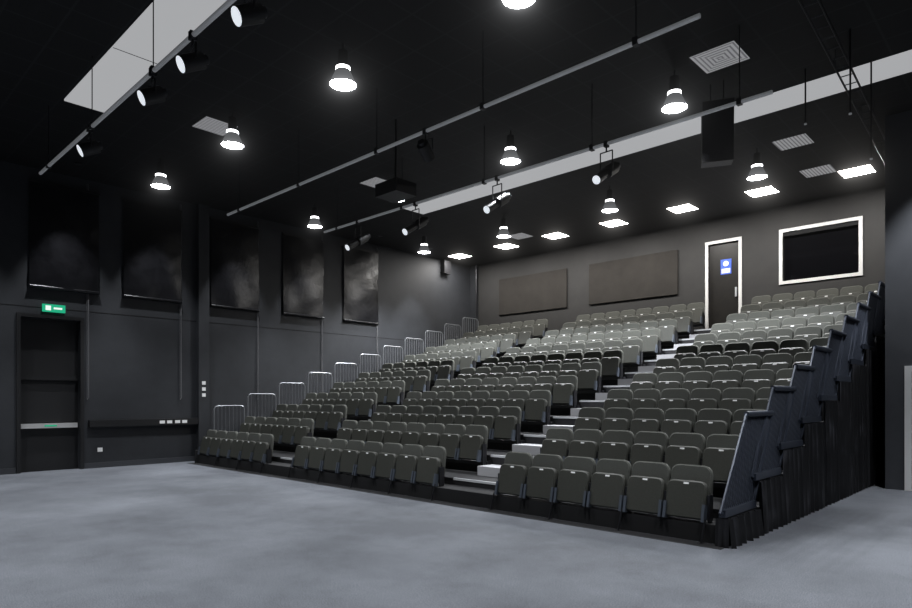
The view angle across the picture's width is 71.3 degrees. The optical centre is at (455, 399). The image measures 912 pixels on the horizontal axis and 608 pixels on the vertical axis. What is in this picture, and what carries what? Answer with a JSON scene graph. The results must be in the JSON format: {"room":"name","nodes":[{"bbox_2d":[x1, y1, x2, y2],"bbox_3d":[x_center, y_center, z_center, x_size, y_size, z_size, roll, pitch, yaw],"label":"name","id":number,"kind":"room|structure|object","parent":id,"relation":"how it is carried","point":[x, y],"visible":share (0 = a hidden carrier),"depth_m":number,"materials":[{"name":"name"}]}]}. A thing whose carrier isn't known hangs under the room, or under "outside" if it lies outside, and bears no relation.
{"room":"theater auditorium","nodes":[
{"label":"theater auditorium","id":0,"kind":"room"},
{"bbox_2d":[0,160,477,468],"bbox_3d":[-7.431,-1.658,14.864,0.600,6.400,23.800,0,0,44],"label":"wall","id":1,"kind":"structure","parent":0,"point":[135,361],"depth_m":15.80,"materials":[{"name":"grey paint"}]},
{"bbox_2d":[16,312,83,473],"bbox_3d":[-8.722,-0.123,13.643,0.260,3.330,1.250,0,0,44],"label":"door","id":2,"kind":"structure","parent":1,"relation":"in","point":[47,378],"depth_m":13.67,"materials":[{"name":"black wood"}]},
{"bbox_2d":[42,304,64,312],"bbox_3d":[-8.603,-1.938,13.592,0.062,0.160,0.420,0,0,44],"label":"exit sign","id":3,"kind":"object","parent":1,"relation":"attached to","point":[45,307],"depth_m":13.56,"materials":[{"name":"green plastic"}]},
{"bbox_2d":[28,178,99,294],"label":"window blind","id":4,"kind":"object","parent":1,"relation":"attached to","point":[63,238],"depth_m":13.67,"materials":[{"name":"black fabric"}]},
{"bbox_2d":[0,456,194,474],"bbox_3d":[-0.699,1.482,8.158,19.000,0.120,23.400,0,0,44],"label":"baseboard","id":5,"kind":"structure","parent":1,"relation":"attached to","point":[190,458],"depth_m":14.69,"materials":[{"name":"grey"}]},
{"bbox_2d":[122,198,181,303],"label":"window blind","id":6,"kind":"object","parent":1,"relation":"attached to","point":[152,233],"depth_m":15.00,"materials":[{"name":"black fabric"}]},
{"bbox_2d":[209,217,259,311],"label":"window blind","id":7,"kind":"object","parent":1,"relation":"attached to","point":[234,248],"depth_m":16.50,"materials":[{"name":"black fabric"}]},
{"bbox_2d":[0,184,476,399],"bbox_3d":[-7.440,-1.658,14.596,0.357,6.400,23.400,0,0,44],"label":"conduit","id":8,"kind":"object","parent":1,"relation":"attached to","point":[445,264],"visible":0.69,"depth_m":17.04,"materials":[{"name":"black metal"}]},
{"bbox_2d":[282,232,323,318],"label":"window blind","id":9,"kind":"object","parent":1,"relation":"attached to","point":[303,257],"depth_m":17.98,"materials":[{"name":"black fabric"}]},
{"bbox_2d":[342,245,378,324],"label":"window blind","id":10,"kind":"object","parent":1,"relation":"attached to","point":[360,265],"depth_m":19.47,"materials":[{"name":"black fabric"}]},
{"bbox_2d":[0,461,911,607],"bbox_3d":[-0.664,1.542,8.194,19.600,0.001,24.100,0,0,44],"label":"floor","id":11,"kind":"structure","parent":0,"point":[176,534],"depth_m":6.22,"materials":[{"name":"grey concrete"}]},
{"bbox_2d":[188,281,884,549],"bbox_3d":[1.823,-0.675,14.682,12.796,4.440,10.620,0,0,44],"label":"seating","id":12,"kind":"object","parent":11,"relation":"on","point":[738,430],"visible":0.98,"depth_m":10.81,"materials":[{"name":"black"}]},
{"bbox_2d":[715,336,884,548],"bbox_3d":[6.333,-0.122,10.290,0.206,3.328,10.303,0,0,44],"label":"drape","id":13,"kind":"object","parent":12,"relation":"hanging from","point":[828,451],"depth_m":8.76,"materials":[{"name":"black fabric"}]},
{"bbox_2d":[0,0,911,265],"bbox_3d":[-0.664,-4.858,8.194,19.600,0.001,24.100,0,0,44],"label":"ceiling","id":14,"kind":"structure","parent":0,"point":[422,58],"depth_m":10.62,"materials":[{"name":"black paint"}]},
{"bbox_2d":[375,119,415,202],"bbox_3d":[-1.038,-4.188,11.075,0.580,1.340,0.510,0,0,44],"label":"ceiling projector","id":15,"kind":"object","parent":14,"relation":"hanging from","point":[396,189],"depth_m":10.94,"materials":[{"name":"black plastic"}]},
{"bbox_2d":[39,0,772,232],"bbox_3d":[-1.562,-4.340,9.426,10.000,1.035,5.652,0,0,44],"label":"bars","id":16,"kind":"object","parent":14,"relation":"hanging from","point":[636,41],"depth_m":8.60,"materials":[{"name":"grey metal"}]},
{"bbox_2d":[76,0,620,250],"bbox_3d":[-1.449,-3.543,9.429,7.288,0.710,6.069,0,0,44],"label":"lanterns","id":17,"kind":"object","parent":16,"relation":"hanging from","point":[253,13],"depth_m":7.57,"materials":[{"name":"black metal"}]},
{"bbox_2d":[64,0,911,213],"bbox_3d":[1.480,-4.841,8.594,14.450,0.031,8.360,0,0,44],"label":"panels","id":18,"kind":"object","parent":14,"relation":"attached to","point":[130,58],"depth_m":9.75,"materials":[{"name":"grey metal"}]},
{"bbox_2d":[193,41,836,239],"bbox_3d":[1.523,-4.847,12.605,8.770,0.010,10.480,0,0,44],"label":"vents","id":19,"kind":"object","parent":14,"relation":"in","point":[725,55],"depth_m":11.19,"materials":[{"name":"grey metal"}]},
{"bbox_2d":[449,165,874,258],"bbox_3d":[4.343,-4.854,17.585,12.230,0.001,0.580,0,0,44],"label":"ceiling lights","id":20,"kind":"object","parent":14,"relation":"in","point":[866,169],"depth_m":16.02},
{"bbox_2d":[701,80,733,167],"bbox_3d":[3.984,-4.219,9.693,0.618,1.278,0.656,0,0,44],"label":"speaker","id":21,"kind":"object","parent":14,"relation":"hanging from","point":[717,128],"depth_m":9.52},
{"bbox_2d":[798,0,884,163],"bbox_3d":[6.553,-4.148,9.597,1.735,1.420,7.122,0,0,44],"label":"ladder","id":22,"kind":"object","parent":14,"relation":"hanging from","point":[849,92],"depth_m":8.96,"materials":[{"name":"black metal"}]},
{"bbox_2d":[150,0,767,253],"bbox_3d":[-0.401,-4.573,7.666,16.270,0.570,15.880,0,0,44],"label":"ceiling lights","id":23,"kind":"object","parent":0,"point":[342,80],"depth_m":10.73},
{"bbox_2d":[478,186,884,339],"bbox_3d":[5.541,-1.658,18.723,14.030,6.400,0.300,0,0,44],"label":"wall","id":24,"kind":"structure","parent":0,"point":[759,230],"depth_m":17.41,"materials":[{"name":"grey paint"}]},
{"bbox_2d":[499,250,677,314],"bbox_3d":[3.872,-3.563,20.075,6.510,1.260,0.050,0,0,44],"label":"panels","id":25,"kind":"object","parent":24,"relation":"attached to","point":[656,274],"depth_m":19.41,"materials":[{"name":"fabric"}]},
{"bbox_2d":[705,236,741,328],"bbox_3d":[7.168,-3.024,17.003,0.960,2.467,0.120,0,0,44],"label":"back door","id":26,"kind":"structure","parent":24,"relation":"in","point":[725,259],"depth_m":17.03,"materials":[{"name":"black wood"}]},
{"bbox_2d":[779,216,862,284],"bbox_3d":[8.838,-3.568,15.429,1.810,1.380,0.150,0,0,44],"label":"window","id":27,"kind":"structure","parent":24,"relation":"in","point":[830,249],"depth_m":15.43,"materials":[{"name":"black glass"}]},
{"bbox_2d":[885,110,911,489],"bbox_3d":[-0.768,-1.658,8.086,19.600,6.400,23.800,0,0,44],"label":"wall","id":28,"kind":"structure","parent":0,"point":[898,127],"depth_m":10.80,"materials":[{"name":"black paint"}]},
{"bbox_2d":[904,366,911,490],"bbox_3d":[8.008,0.492,10.317,1.190,2.100,0.050,0,0,44],"label":"door frame","id":29,"kind":"structure","parent":28,"relation":"attached to","point":[907,369],"depth_m":10.68,"materials":[{"name":"grey metal"}]}
]}

